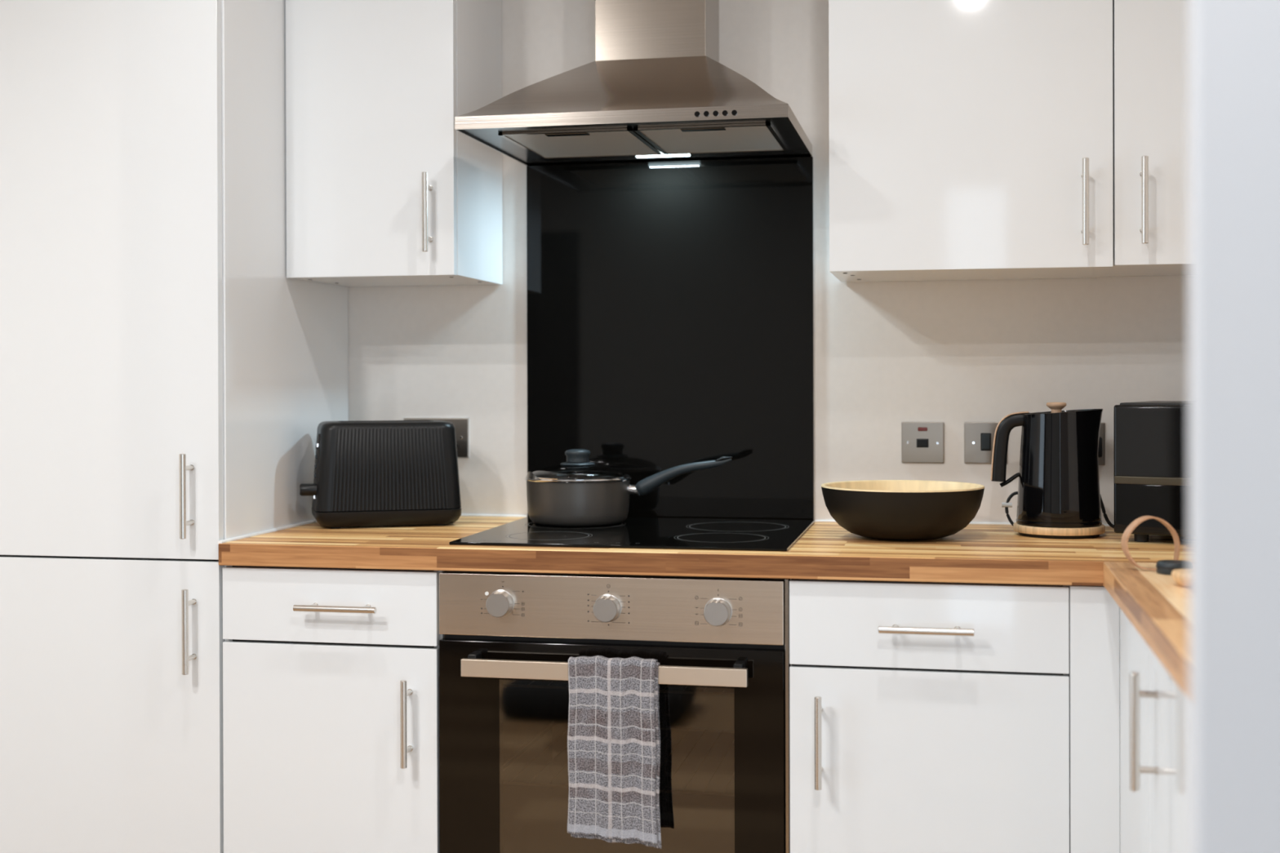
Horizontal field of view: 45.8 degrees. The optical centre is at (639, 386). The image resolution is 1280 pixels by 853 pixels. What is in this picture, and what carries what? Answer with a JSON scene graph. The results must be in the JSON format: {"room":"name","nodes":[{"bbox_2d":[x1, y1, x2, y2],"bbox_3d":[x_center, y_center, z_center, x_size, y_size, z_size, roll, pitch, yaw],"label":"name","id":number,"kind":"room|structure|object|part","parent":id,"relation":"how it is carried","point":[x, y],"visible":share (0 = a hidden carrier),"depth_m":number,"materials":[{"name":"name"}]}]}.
{"room":"kitchen","nodes":[
{"label":"kitchen","id":0,"kind":"room"},
{"bbox_2d":[347,0,1188,524],"bbox_3d":[0.125,-0.026,3.168,3.100,2.420,0.100,0,0,12],"label":"wall","id":1,"kind":"structure","parent":0,"point":[887,354],"depth_m":3.06,"materials":[{"name":"white paint"}]},
{"bbox_2d":[217,514,527,544],"bbox_3d":[-0.491,0.275,2.940,0.400,0.008,0.599,0,0,12],"label":"trim","id":2,"kind":"structure","parent":1,"relation":"attached to","point":[244,536],"depth_m":2.96,"materials":[{"name":"white plastic"}]},
{"bbox_2d":[285,0,502,287],"bbox_3d":[-0.494,-0.584,3.058,0.344,0.741,0.357,0,0,12],"label":"upper cabinet","id":3,"kind":"object","parent":1,"relation":"attached to","point":[384,189],"visible":1,"depth_m":2.93,"materials":[{"name":"white"}]},
{"bbox_3d":[-0.402,-0.330,2.878,0.012,0.150,0.039,0,0,12],"label":"handle","id":4,"kind":"part","parent":3,"relation":"part of","materials":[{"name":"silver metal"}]},
{"bbox_2d":[403,417,469,457],"bbox_3d":[-0.433,0.109,3.229,0.148,0.086,0.006,0,0,12],"label":"wall socket","id":5,"kind":"object","parent":1,"relation":"attached to","point":[461,424],"visible":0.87,"depth_m":3.22,"materials":[{"name":"silver metal"}]},
{"bbox_2d":[454,0,812,165],"bbox_3d":[0.008,-0.849,2.896,0.600,0.771,0.474,0,0,12],"label":"hood","id":6,"kind":"object","parent":1,"relation":"attached to","point":[656,87],"visible":1,"depth_m":2.83,"materials":[{"name":"metal"}]},
{"bbox_3d":[0.010,-0.469,2.900,0.593,0.002,0.466,0,0,12],"label":"underside panel","id":7,"kind":"part","parent":6,"relation":"part of","materials":[{"name":"silver metal"}]},
{"bbox_2d":[526,156,813,519],"bbox_3d":[0.059,-0.096,3.127,0.600,0.738,0.006,0,0,12],"label":"backsplash","id":8,"kind":"structure","parent":1,"relation":"attached to","point":[669,304],"depth_m":3.12,"materials":[{"name":"black glass"}]},
{"bbox_2d":[901,422,943,462],"bbox_3d":[0.565,0.111,3.023,0.083,0.082,0.008,0,0,12],"label":"wall switch","id":9,"kind":"object","parent":1,"relation":"attached to","point":[921,442],"visible":1,"depth_m":3.02,"materials":[{"name":"silver metal"}]},
{"bbox_2d":[814,520,1114,526],"bbox_3d":[0.898,0.271,2.957,1.106,0.006,0.006,0,0,12],"label":"trim","id":10,"kind":"structure","parent":1,"relation":"attached to","point":[827,521],"depth_m":3.00,"materials":[{"name":"white plastic"}]},
{"bbox_2d":[828,0,1113,282],"bbox_3d":[0.613,-0.583,2.830,0.495,0.747,0.357,0,0,12],"label":"upper cabinet","id":11,"kind":"object","parent":1,"relation":"attached to","point":[969,140],"visible":1,"depth_m":2.70,"materials":[{"name":"white"}]},
{"bbox_3d":[0.775,-0.321,2.636,0.012,0.150,0.039,0,0,12],"label":"handle","id":12,"kind":"part","parent":11,"relation":"part of","materials":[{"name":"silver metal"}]},
{"bbox_2d":[964,422,1007,463],"bbox_3d":[0.685,0.111,2.998,0.083,0.082,0.009,0,0,12],"label":"wall switch","id":13,"kind":"object","parent":1,"relation":"attached to","point":[979,437],"visible":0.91,"depth_m":3.00,"materials":[{"name":"silver metal"}]},
{"bbox_2d":[1097,422,1105,465],"bbox_3d":[0.835,0.112,2.958,0.145,0.084,0.028,0,0,12],"label":"wall socket","id":14,"kind":"object","parent":1,"relation":"attached to","point":[1101,450],"visible":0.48,"depth_m":2.95,"materials":[{"name":"silver metal"}]},
{"bbox_2d":[1098,0,1188,276],"bbox_3d":[1.128,-0.585,2.725,0.554,0.744,0.357,0,0,12],"label":"upper cabinet","id":15,"kind":"object","parent":1,"relation":"attached to","point":[1150,146],"visible":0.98,"depth_m":2.63,"materials":[{"name":"white"}]},
{"bbox_3d":[0.872,-0.321,2.616,0.012,0.150,0.039,0,0,12],"label":"handle","id":16,"kind":"part","parent":15,"relation":"part of","materials":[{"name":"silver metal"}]},
{"bbox_2d":[1187,0,1279,852],"bbox_3d":[1.533,-0.022,0.774,2.378,2.420,0.025,0,0,12],"label":"wall","id":17,"kind":"structure","parent":0,"point":[1233,46],"depth_m":1.00,"materials":[{"name":"grey paint"}]},
{"bbox_3d":[-0.246,1.243,0.851,6.300,0.100,4.800,0,0,12],"label":"floor","id":18,"kind":"structure","parent":0,"visible":0},
{"bbox_2d":[0,0,348,852],"bbox_3d":[-0.988,0.102,3.025,0.608,2.170,0.626,0,0,12],"label":"tall cabinet","id":19,"kind":"object","parent":18,"relation":"on","point":[166,386],"visible":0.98,"depth_m":2.75,"materials":[{"name":"white"}]},
{"bbox_3d":[-1.040,0.675,2.767,0.601,0.726,0.018,0,0,12],"label":"door","id":20,"kind":"part","parent":19,"relation":"part of","materials":[{"name":"white paint"}]},
{"bbox_3d":[-1.042,-0.332,2.763,0.601,1.280,0.018,0,0,12],"label":"door","id":21,"kind":"part","parent":19,"relation":"part of","materials":[{"name":"white paint"}]},
{"bbox_3d":[-0.803,0.193,2.688,0.012,0.150,0.039,0,0,12],"label":"handle","id":22,"kind":"part","parent":19,"relation":"part of","materials":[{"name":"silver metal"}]},
{"bbox_3d":[-0.799,0.433,2.688,0.012,0.150,0.039,0,0,12],"label":"handle","id":23,"kind":"part","parent":19,"relation":"part of","materials":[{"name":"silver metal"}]},
{"bbox_2d":[222,565,444,852],"bbox_3d":[-0.489,0.752,2.925,0.405,0.869,0.626,0,0,12],"label":"base cabinet","id":24,"kind":"object","parent":18,"relation":"on","point":[331,676],"visible":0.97,"depth_m":2.65,"materials":[{"name":"white plastic"}]},
{"bbox_3d":[-0.544,0.385,2.664,0.400,0.128,0.018,0,0,12],"label":"drawer","id":25,"kind":"part","parent":24,"relation":"part of","materials":[{"name":"white paint"}]},
{"bbox_3d":[-0.524,0.384,2.631,0.150,0.012,0.039,0,0,12],"label":"handle","id":26,"kind":"part","parent":24,"relation":"part of","materials":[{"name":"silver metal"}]},
{"bbox_3d":[-0.401,0.578,2.607,0.012,0.150,0.039,0,0,12],"label":"handle","id":27,"kind":"part","parent":24,"relation":"part of","materials":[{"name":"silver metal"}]},
{"bbox_2d":[439,570,790,852],"bbox_3d":[0.003,0.609,2.811,0.602,0.583,0.615,0,0,12],"label":"oven","id":28,"kind":"object","parent":24,"relation":"attached to","point":[721,645],"visible":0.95,"depth_m":2.55,"materials":[{"name":"black glass"}]},
{"bbox_3d":[-0.238,0.370,2.579,0.047,0.047,0.024,0,0,12],"label":"knob","id":29,"kind":"part","parent":28,"relation":"part of","materials":[{"name":"silver metal"}]},
{"bbox_3d":[-0.062,0.474,2.516,0.486,0.029,0.012,0,0,12],"label":"handle","id":30,"kind":"part","parent":28,"relation":"part of","materials":[{"name":"beige"}]},
{"bbox_3d":[-0.055,0.373,2.542,0.047,0.047,0.024,0,0,12],"label":"knob","id":31,"kind":"part","parent":28,"relation":"part of","materials":[{"name":"silver metal"}]},
{"bbox_3d":[-0.052,0.373,2.564,0.595,0.106,0.022,0,0,12],"label":"control panel","id":32,"kind":"part","parent":28,"relation":"part of","materials":[{"name":"metal"}]},
{"bbox_2d":[567,655,662,848],"bbox_3d":[-0.039,0.602,2.507,0.160,0.309,0.043,0,0,12],"label":"tea towel","id":33,"kind":"object","parent":28,"relation":"hanging from","point":[614,731],"visible":1,"depth_m":2.49,"materials":[{"name":"grey fabric"}]},
{"bbox_3d":[0.129,0.373,2.504,0.047,0.047,0.024,0,0,12],"label":"knob","id":34,"kind":"part","parent":28,"relation":"part of","materials":[{"name":"silver metal"}]},
{"bbox_3d":[0.246,0.609,2.511,0.006,0.583,0.015,0,0,12],"label":"trim","id":35,"kind":"part","parent":28,"relation":"part of","materials":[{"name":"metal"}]},
{"bbox_2d":[218,515,1188,586],"bbox_3d":[0.348,0.294,2.766,2.111,0.039,0.600,0,0,12],"label":"countertop","id":36,"kind":"structure","parent":24,"relation":"on","point":[980,553],"depth_m":2.57,"materials":[{"name":"brown wood"}]},
{"bbox_2d":[299,420,462,528],"bbox_3d":[-0.521,0.172,3.032,0.314,0.207,0.171,0,0,-15],"label":"toaster","id":37,"kind":"object","parent":36,"relation":"on","point":[367,473],"visible":1,"depth_m":2.96,"materials":[{"name":"black plastic"}]},
{"bbox_3d":[-0.644,0.200,2.949,0.032,0.024,0.024,0,0,-15],"label":"lever","id":38,"kind":"part","parent":37,"relation":"part of","materials":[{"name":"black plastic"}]},
{"bbox_2d":[448,516,814,551],"bbox_3d":[0.010,0.272,2.847,0.592,0.005,0.522,0,0,12],"label":"cooktop","id":39,"kind":"object","parent":36,"relation":"in","point":[706,534],"visible":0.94,"depth_m":2.76,"materials":[{"name":"black glass"}]},
{"bbox_2d":[524,448,732,526],"bbox_3d":[-0.022,0.196,2.980,0.413,0.145,0.211,0,0,12],"label":"saucepan","id":40,"kind":"object","parent":39,"relation":"on","point":[597,498],"visible":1,"depth_m":2.93,"materials":[{"name":"grey metal"}]},
{"bbox_3d":[-0.122,0.136,3.000,0.050,0.025,0.050,0,0,12],"label":"knob","id":41,"kind":"part","parent":40,"relation":"part of","materials":[{"name":"grey plastic"}]},
{"bbox_3d":[-0.121,0.165,3.000,0.193,0.024,0.193,0,0,12],"label":"lid","id":42,"kind":"part","parent":40,"relation":"part of","materials":[{"name":"clear glass"}]},
{"bbox_3d":[0.086,0.176,2.958,0.191,0.075,0.034,0,0,12],"label":"handle","id":43,"kind":"part","parent":40,"relation":"part of","materials":[{"name":"grey plastic"}]},
{"bbox_2d":[821,480,984,540],"bbox_3d":[0.478,0.226,2.757,0.293,0.095,0.293,0,0,12],"label":"serving bowl","id":44,"kind":"object","parent":36,"relation":"on","point":[881,509],"visible":1,"depth_m":2.65,"materials":[{"name":"black paint"}]},
{"bbox_2d":[991,402,1114,538],"bbox_3d":[0.783,0.151,2.795,0.263,0.244,0.175,0,0,12],"label":"kettle","id":45,"kind":"object","parent":36,"relation":"on","point":[1059,494],"visible":0.98,"depth_m":2.73,"materials":[{"name":"black plastic"}]},
{"bbox_3d":[0.689,0.112,2.808,0.072,0.128,0.026,0,0,12],"label":"handle","id":46,"kind":"part","parent":45,"relation":"part of","materials":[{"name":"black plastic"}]},
{"bbox_3d":[0.714,0.234,2.860,0.045,0.073,0.025,0,0,12],"label":"power cord","id":47,"kind":"part","parent":45,"relation":"part of","materials":[{"name":"black plastic"}]},
{"bbox_3d":[0.768,0.039,2.791,0.036,0.020,0.036,0,0,12],"label":"lid knob","id":48,"kind":"part","parent":45,"relation":"part of","materials":[{"name":"brown wood"}]},
{"bbox_3d":[0.875,0.235,2.854,0.106,0.073,0.022,0,0,0],"label":"power cord","id":49,"kind":"part","parent":45,"relation":"part of","materials":[{"name":"black plastic"}]},
{"bbox_2d":[1113,400,1188,542],"bbox_3d":[1.091,0.150,2.664,0.440,0.245,0.274,0,0,32],"label":"canister","id":50,"kind":"object","parent":36,"relation":"on","point":[1151,438],"visible":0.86,"depth_m":2.63,"materials":[{"name":"black plastic"}]},
{"bbox_3d":[0.974,0.212,2.580,0.321,0.082,0.004,0,0,32],"label":"door panel","id":51,"kind":"part","parent":50,"relation":"part of","materials":[{"name":"black glass"}]},
{"bbox_3d":[0.974,0.096,2.580,0.321,0.120,0.004,0,0,32],"label":"door glass","id":52,"kind":"part","parent":50,"relation":"part of","materials":[{"name":"black glass"}]},
{"bbox_3d":[1.097,0.141,2.673,0.428,0.228,0.252,0,0,32],"label":"casing","id":53,"kind":"part","parent":50,"relation":"part of","materials":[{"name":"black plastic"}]},
{"bbox_2d":[789,578,1069,852],"bbox_3d":[0.521,0.750,2.718,0.446,0.869,0.626,0,0,12],"label":"base cabinet","id":54,"kind":"object","parent":18,"relation":"on","point":[925,717],"visible":0.99,"depth_m":2.45,"materials":[{"name":"white plastic"}]},
{"bbox_3d":[0.292,0.577,2.464,0.012,0.150,0.039,0,0,12],"label":"handle","id":55,"kind":"part","parent":54,"relation":"part of","materials":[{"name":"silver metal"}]},
{"bbox_3d":[0.460,0.390,2.429,0.150,0.012,0.039,0,0,12],"label":"handle","id":56,"kind":"part","parent":54,"relation":"part of","materials":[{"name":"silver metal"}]},
{"bbox_3d":[0.466,0.388,2.457,0.444,0.138,0.018,0,0,12],"label":"drawer","id":57,"kind":"part","parent":54,"relation":"part of","materials":[{"name":"white paint"}]},
{"bbox_3d":[0.467,0.748,2.458,0.444,0.574,0.018,0,0,12],"label":"door","id":58,"kind":"part","parent":54,"relation":"part of","materials":[{"name":"white paint"}]},
{"bbox_2d":[1068,585,1119,852],"bbox_3d":[0.724,0.750,2.409,0.075,0.868,0.024,0,0,12],"label":"filler panel","id":59,"kind":"object","parent":18,"relation":"on","point":[1094,614],"visible":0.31,"depth_m":2.40,"materials":[{"name":"white paint"}]},
{"bbox_2d":[1119,607,1189,852],"bbox_3d":[0.886,0.752,1.657,0.613,0.869,1.428,0,0,12],"label":"base cabinet","id":60,"kind":"object","parent":18,"relation":"on","point":[1154,711],"visible":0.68,"depth_m":1.96,"materials":[{"name":"white plastic"}]},
{"bbox_3d":[0.733,0.751,2.219,0.018,0.868,0.387,0,0,12],"label":"corner panel","id":61,"kind":"part","parent":60,"relation":"part of","materials":[{"name":"white paint"}]},
{"bbox_3d":[0.651,0.446,1.957,0.034,0.152,0.012,0,0,12],"label":"handle","id":62,"kind":"part","parent":60,"relation":"part of","materials":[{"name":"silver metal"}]},
{"bbox_2d":[1103,560,1188,699],"bbox_3d":[0.885,0.288,1.636,0.605,0.057,1.398,0,0,12],"label":"countertop","id":63,"kind":"structure","parent":60,"relation":"on","point":[1157,606],"depth_m":1.95,"materials":[{"name":"brown wood"}]},
{"bbox_2d":[1120,515,1180,570],"bbox_3d":[0.770,0.234,2.273,0.084,0.079,0.034,0,0,0],"label":"leather strap","id":64,"kind":"object","parent":63,"relation":"on","point":[1124,540],"visible":0.96,"depth_m":2.28,"materials":[{"name":"brown leather"}]},
{"bbox_3d":[0.788,0.266,2.232,0.050,0.018,0.050,0,0,12],"label":"round cap","id":65,"kind":"part","parent":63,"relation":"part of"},
{"bbox_2d":[1171,568,1188,587],"bbox_3d":[0.769,0.265,2.093,0.066,0.021,0.066,0,0,12],"label":"wooden disc","id":66,"kind":"object","parent":63,"relation":"on","point":[1180,576],"visible":0.22,"depth_m":2.08,"materials":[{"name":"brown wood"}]},
{"bbox_3d":[0.632,0.678,1.732,0.018,0.718,0.604,0,0,12],"label":"door","id":67,"kind":"part","parent":60,"relation":"part of","materials":[{"name":"white paint"}]}
]}

